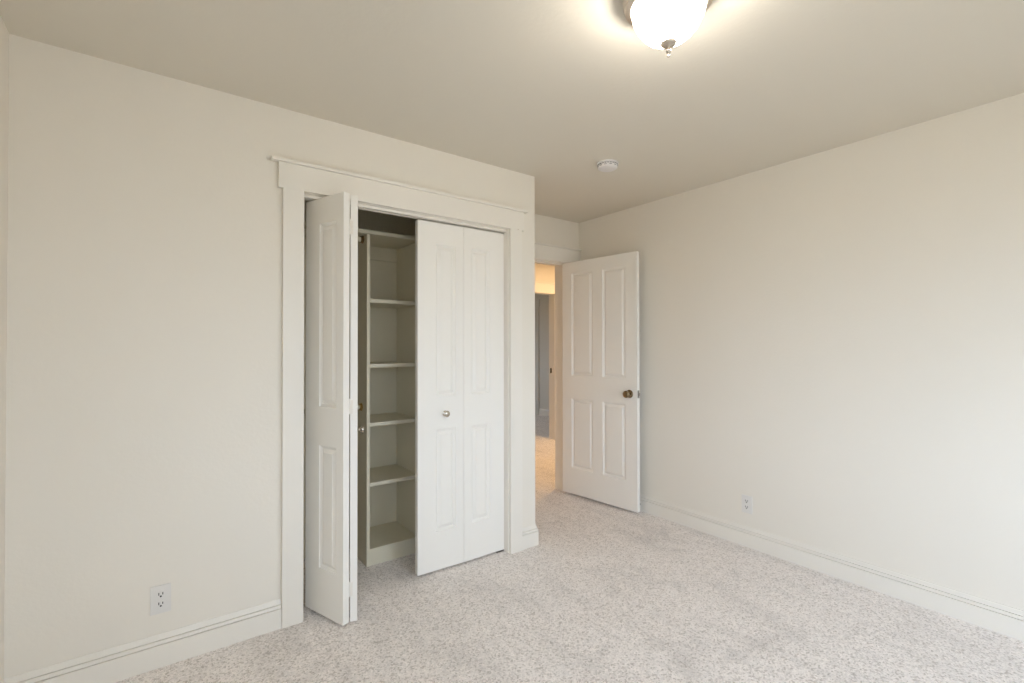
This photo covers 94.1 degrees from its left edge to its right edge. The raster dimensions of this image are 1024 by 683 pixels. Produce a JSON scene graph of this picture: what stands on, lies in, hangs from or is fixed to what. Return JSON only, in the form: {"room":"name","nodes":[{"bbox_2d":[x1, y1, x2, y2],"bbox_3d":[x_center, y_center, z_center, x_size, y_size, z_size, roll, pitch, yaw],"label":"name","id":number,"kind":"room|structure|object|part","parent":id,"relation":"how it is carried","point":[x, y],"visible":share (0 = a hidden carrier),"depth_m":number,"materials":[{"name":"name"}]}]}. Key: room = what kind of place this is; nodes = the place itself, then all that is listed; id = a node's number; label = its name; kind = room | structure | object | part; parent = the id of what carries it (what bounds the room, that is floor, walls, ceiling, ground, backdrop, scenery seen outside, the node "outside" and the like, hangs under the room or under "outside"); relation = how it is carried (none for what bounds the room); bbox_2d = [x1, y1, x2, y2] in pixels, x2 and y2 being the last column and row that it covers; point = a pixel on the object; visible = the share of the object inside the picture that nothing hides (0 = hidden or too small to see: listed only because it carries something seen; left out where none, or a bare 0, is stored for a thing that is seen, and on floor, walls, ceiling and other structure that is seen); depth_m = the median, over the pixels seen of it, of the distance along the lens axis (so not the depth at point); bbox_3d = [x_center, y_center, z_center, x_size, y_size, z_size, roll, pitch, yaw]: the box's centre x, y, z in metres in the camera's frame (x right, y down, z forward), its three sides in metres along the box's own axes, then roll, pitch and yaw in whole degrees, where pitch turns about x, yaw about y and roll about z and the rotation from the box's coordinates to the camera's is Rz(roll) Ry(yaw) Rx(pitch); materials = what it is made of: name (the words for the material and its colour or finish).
{"room":"empty bedroom","nodes":[
{"label":"empty bedroom","id":0,"kind":"room"},
{"bbox_2d":[0,15,8,682],"bbox_3d":[-0.684,0.095,0.092,0.120,2.440,5.565,0,-1,-37],"label":"wall","id":1,"kind":"structure","parent":0,"point":[4,34],"depth_m":1.67,"materials":[{"name":"paint"}]},
{"bbox_2d":[4,34,534,678],"bbox_3d":[-0.861,0.117,2.478,2.443,2.440,0.110,0,-1,-37],"label":"wall","id":2,"kind":"structure","parent":0,"point":[144,368],"depth_m":1.94,"materials":[{"name":"paint"}]},
{"bbox_2d":[4,599,281,682],"bbox_3d":[-1.440,1.268,1.957,0.902,0.132,0.016,0,-1,-37],"label":"baseboard","id":3,"kind":"structure","parent":2,"relation":"attached to","point":[124,661],"depth_m":1.95,"materials":[{"name":"wood"}]},
{"bbox_2d":[150,583,170,615],"bbox_3d":[-1.445,1.060,1.960,0.070,0.115,0.008,0,-1,-37],"label":"electrical outlet","id":4,"kind":"object","parent":2,"relation":"attached to","point":[160,596],"visible":1,"depth_m":1.96,"materials":[{"name":"white plastic"}]},
{"bbox_2d":[156,600,165,607],"bbox_3d":[-1.444,1.080,1.959,0.034,0.028,0.003,0,-1,-37],"label":"receptacle","id":5,"kind":"object","parent":4,"relation":"attached to","point":[159,603],"depth_m":1.96,"materials":[{"name":"white plastic"}]},
{"bbox_2d":[156,591,165,598],"bbox_3d":[-1.444,1.041,1.959,0.034,0.028,0.003,0,-1,-37],"label":"receptacle","id":6,"kind":"object","parent":4,"relation":"attached to","point":[159,594],"depth_m":1.96,"materials":[{"name":"white plastic"}]},
{"bbox_2d":[305,192,363,625],"bbox_3d":[-0.852,0.305,2.361,0.258,2.039,0.303,0,-1,-37],"label":"door","id":7,"kind":"structure","parent":2,"relation":"in","point":[332,220],"depth_m":2.28,"materials":[{"name":"wood"}]},
{"bbox_3d":[-0.765,1.171,2.265,0.014,0.068,0.028,0,-1,-19],"label":"hinge plate","id":8,"kind":"part","parent":7,"relation":"part of","materials":[{"name":"metal"}]},
{"bbox_3d":[-0.766,0.310,2.273,0.014,0.068,0.028,0,-1,-19],"label":"hinge plate","id":9,"kind":"part","parent":7,"relation":"part of","materials":[{"name":"metal"}]},
{"bbox_3d":[-0.765,0.444,2.409,0.036,0.037,0.037,0,-1,-19],"label":"knob","id":10,"kind":"part","parent":7,"relation":"part of","materials":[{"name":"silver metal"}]},
{"bbox_2d":[270,155,527,628],"bbox_3d":[-0.541,0.242,2.691,1.511,2.194,0.147,0,-1,-37],"label":"door frame","id":11,"kind":"structure","parent":2,"relation":"attached to","point":[296,178],"depth_m":2.36,"materials":[{"name":"wood"}]},
{"bbox_3d":[-1.040,0.307,2.260,0.092,2.058,0.023,0,-1,-37],"label":"casing","id":12,"kind":"part","parent":11,"relation":"part of","materials":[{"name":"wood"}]},
{"bbox_3d":[-0.511,-0.779,2.664,1.453,0.119,0.023,0,-1,-37],"label":"head casing","id":13,"kind":"part","parent":11,"relation":"part of","materials":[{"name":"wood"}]},
{"bbox_3d":[0.022,0.313,3.049,0.092,2.058,0.023,0,-1,-37],"label":"casing","id":14,"kind":"part","parent":11,"relation":"part of","materials":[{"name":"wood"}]},
{"bbox_2d":[304,198,500,232],"bbox_3d":[-0.550,-0.710,2.717,1.215,0.011,0.038,0,-1,-37],"label":"track","id":15,"kind":"object","parent":2,"relation":"attached to","point":[304,198],"visible":0.33,"depth_m":2.75,"materials":[{"name":"metal"}]},
{"bbox_2d":[415,220,503,575],"bbox_3d":[-0.293,0.318,2.882,0.599,2.022,0.073,0,-1,-37],"label":"door","id":16,"kind":"structure","parent":2,"relation":"in","point":[459,271],"depth_m":2.86,"materials":[{"name":"wood"}]},
{"bbox_3d":[-0.384,0.423,2.790,0.037,0.037,0.036,0,-1,-35],"label":"knob","id":17,"kind":"part","parent":16,"relation":"part of","materials":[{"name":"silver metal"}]},
{"bbox_2d":[303,200,578,558],"bbox_3d":[-0.849,0.126,3.373,3.531,2.440,0.153,0,-1,-37],"label":"wall","id":18,"kind":"structure","parent":0,"point":[383,274],"depth_m":3.27,"materials":[{"name":"paint"}]},
{"bbox_2d":[535,242,580,492],"bbox_3d":[0.161,0.254,4.100,1.041,2.194,0.191,0,-1,-37],"label":"door frame","id":19,"kind":"structure","parent":18,"relation":"attached to","point":[558,265],"depth_m":4.32,"materials":[{"name":"wood"}]},
{"bbox_3d":[0.201,-0.767,4.053,1.041,0.119,0.023,0,-1,-37],"label":"head casing","id":20,"kind":"part","parent":19,"relation":"part of","materials":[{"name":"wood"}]},
{"bbox_2d":[562,251,639,512],"bbox_3d":[0.724,0.314,3.989,0.161,2.026,0.784,0,-1,-43],"label":"door","id":21,"kind":"structure","parent":18,"relation":"in","point":[600,296],"depth_m":3.94,"materials":[{"name":"wood"}]},
{"bbox_3d":[0.901,0.411,3.724,0.063,0.064,0.064,0,-1,-43],"label":"knob","id":22,"kind":"part","parent":21,"relation":"part of","materials":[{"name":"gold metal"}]},
{"bbox_2d":[0,0,1023,222],"bbox_3d":[0.311,-1.139,4.155,6.554,0.100,11.120,0,-1,-37],"label":"ceiling","id":23,"kind":"structure","parent":0,"point":[549,91],"depth_m":1.93,"materials":[{"name":"paint"}]},
{"bbox_2d":[597,159,618,171],"bbox_3d":[0.591,-1.080,2.945,0.134,0.040,0.134,0,-1,-37],"label":"smoke detector","id":24,"kind":"object","parent":23,"relation":"attached to","point":[608,165],"visible":1,"depth_m":2.90,"materials":[{"name":"plastic"}]},
{"bbox_2d":[622,0,712,57],"bbox_3d":[0.498,-1.008,1.517,0.286,0.210,0.286,0,-1,-37],"label":"ceiling light","id":25,"kind":"object","parent":23,"relation":"attached to","point":[646,16],"visible":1,"depth_m":1.52,"materials":[{"name":"white glass"}]},
{"bbox_3d":[0.441,-1.054,1.488,0.071,0.056,0.055,0,-1,-37],"label":"bulb","id":26,"kind":"part","parent":25,"relation":"part of","materials":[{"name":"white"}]},
{"bbox_3d":[0.498,-1.026,1.517,0.006,0.151,0.006,0,-1,-37],"label":"rod","id":27,"kind":"part","parent":25,"relation":"part of","materials":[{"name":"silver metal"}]},
{"bbox_3d":[0.555,-1.053,1.547,0.071,0.056,0.055,0,-1,-37],"label":"bulb","id":28,"kind":"part","parent":25,"relation":"part of","materials":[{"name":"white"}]},
{"bbox_2d":[535,294,548,409],"bbox_3d":[0.611,0.176,9.000,0.120,2.440,3.480,0,-1,-37],"label":"wall","id":29,"kind":"structure","parent":0,"point":[544,299],"depth_m":8.92,"materials":[{"name":"grey paint"}]},
{"bbox_2d":[535,299,539,414],"bbox_3d":[0.208,0.300,9.422,0.023,2.200,1.040,0,-1,-37],"label":"door frame","id":30,"kind":"structure","parent":29,"relation":"attached to","point":[537,301],"depth_m":9.04,"materials":[{"name":"grey paint"}]},
{"bbox_2d":[539,408,548,416],"bbox_3d":[1.033,1.323,8.311,0.016,0.132,1.730,0,-1,-37],"label":"baseboard","id":31,"kind":"structure","parent":29,"relation":"attached to","point":[542,412],"depth_m":8.89,"materials":[{"name":"wood"}]},
{"bbox_2d":[535,263,554,282],"bbox_3d":[-0.255,0.150,6.126,4.900,2.440,0.100,0,-1,-37],"label":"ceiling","id":32,"kind":"structure","parent":0,"point":[544,273],"depth_m":6.60,"materials":[{"name":"paint"}]},
{"bbox_2d":[535,281,554,439],"bbox_3d":[0.233,0.276,6.465,1.120,2.194,0.138,0,-1,-37],"label":"door frame","id":33,"kind":"structure","parent":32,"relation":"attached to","point":[551,296],"depth_m":6.70,"materials":[{"name":"wood"}]},
{"bbox_3d":[0.260,-0.738,6.441,1.055,0.134,0.023,0,-1,-37],"label":"head casing","id":34,"kind":"part","parent":33,"relation":"part of","materials":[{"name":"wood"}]},
{"bbox_3d":[0.629,0.353,6.705,0.092,2.043,0.023,0,-1,-37],"label":"casing","id":35,"kind":"part","parent":33,"relation":"part of","materials":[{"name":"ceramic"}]},
{"bbox_2d":[115,415,1023,682],"bbox_3d":[0.314,1.391,4.132,6.554,0.080,11.120,0,-1,-37],"label":"floor","id":36,"kind":"structure","parent":0,"point":[607,593],"depth_m":2.24,"materials":[{"name":"carpet"}]},
{"bbox_2d":[349,234,414,566],"bbox_3d":[-0.825,0.351,3.084,0.356,1.984,0.347,0,-1,-37],"label":"closet shelving","id":37,"kind":"object","parent":36,"relation":"on","point":[381,543],"visible":0.58,"depth_m":3.04,"materials":[{"name":"wood"}]},
{"bbox_2d":[304,229,363,243],"bbox_3d":[-1.130,-0.622,2.743,0.549,0.048,0.048,0,-1,-37],"label":"closet rod","id":38,"kind":"object","parent":37,"relation":"attached to","point":[361,238],"visible":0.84,"depth_m":2.88,"materials":[{"name":"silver metal"}]},
{"bbox_2d":[304,220,414,249],"bbox_3d":[-0.830,-0.655,3.091,1.447,0.023,0.347,0,-1,-37],"label":"closet shelf","id":39,"kind":"object","parent":37,"relation":"on","point":[377,238],"visible":0.11,"depth_m":3.01,"materials":[{"name":"wood"}]},
{"bbox_3d":[-0.960,0.350,2.984,0.019,1.984,0.347,0,-1,-37],"label":"panel","id":40,"kind":"part","parent":37,"relation":"part of","materials":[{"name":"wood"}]},
{"bbox_3d":[-0.825,1.253,3.075,0.315,0.020,0.344,0,-1,-37],"label":"shelf","id":41,"kind":"part","parent":37,"relation":"part of","materials":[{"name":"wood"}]},
{"bbox_3d":[-0.826,0.860,3.079,0.315,0.022,0.344,0,-1,-37],"label":"shelf","id":42,"kind":"part","parent":37,"relation":"part of","materials":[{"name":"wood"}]},
{"bbox_3d":[-0.827,0.501,3.082,0.315,0.022,0.344,0,-1,-37],"label":"shelf","id":43,"kind":"part","parent":37,"relation":"part of","materials":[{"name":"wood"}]},
{"bbox_3d":[-0.827,0.148,3.086,0.315,0.022,0.344,0,-1,-37],"label":"shelf","id":44,"kind":"part","parent":37,"relation":"part of","materials":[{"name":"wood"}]},
{"bbox_3d":[-0.828,-0.243,3.089,0.315,0.022,0.344,0,-1,-37],"label":"shelf","id":45,"kind":"part","parent":37,"relation":"part of","materials":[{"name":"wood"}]},
{"bbox_3d":[-0.691,0.352,3.184,0.022,1.984,0.347,0,-1,-37],"label":"panel","id":46,"kind":"part","parent":37,"relation":"part of","materials":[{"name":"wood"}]},
{"bbox_2d":[579,93,1023,610],"bbox_3d":[2.238,0.111,2.280,0.120,2.440,5.591,0,-1,-37],"label":"wall","id":47,"kind":"structure","parent":0,"point":[832,340],"depth_m":2.64,"materials":[{"name":"paint"}]},
{"bbox_2d":[742,494,751,513],"bbox_3d":[1.534,1.063,3.113,0.008,0.115,0.070,0,-1,-37],"label":"electrical outlet","id":48,"kind":"object","parent":47,"relation":"attached to","point":[746,500],"visible":1,"depth_m":3.11,"materials":[{"name":"white plastic"}]},
{"bbox_2d":[640,494,1023,641],"bbox_3d":[2.231,1.264,2.167,0.016,0.132,5.438,0,-1,-37],"label":"baseboard","id":49,"kind":"structure","parent":47,"relation":"attached to","point":[996,617],"depth_m":2.61,"materials":[{"name":"wood"}]},
{"bbox_3d":[-0.130,0.125,3.450,0.110,2.440,0.580,0,-1,-37],"label":"wall","id":50,"kind":"structure","parent":0,"visible":0},
{"bbox_2d":[522,524,538,549],"bbox_3d":[-0.084,1.279,3.382,0.140,0.132,0.686,0,-1,-37],"label":"baseboard","id":51,"kind":"structure","parent":50,"relation":"attached to","point":[530,534],"depth_m":3.11,"materials":[{"name":"wood"}]},
{"bbox_3d":[-1.388,0.119,2.520,0.120,2.440,0.587,0,-1,-37],"label":"wall","id":52,"kind":"structure","parent":0,"visible":0},
{"bbox_2d":[304,403,362,413],"bbox_3d":[-1.140,0.399,2.749,0.549,0.048,0.048,0,-1,-37],"label":"closet rod","id":53,"kind":"object","parent":52,"relation":"attached to","point":[360,406],"visible":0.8,"depth_m":2.89,"materials":[{"name":"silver metal"}]}
]}

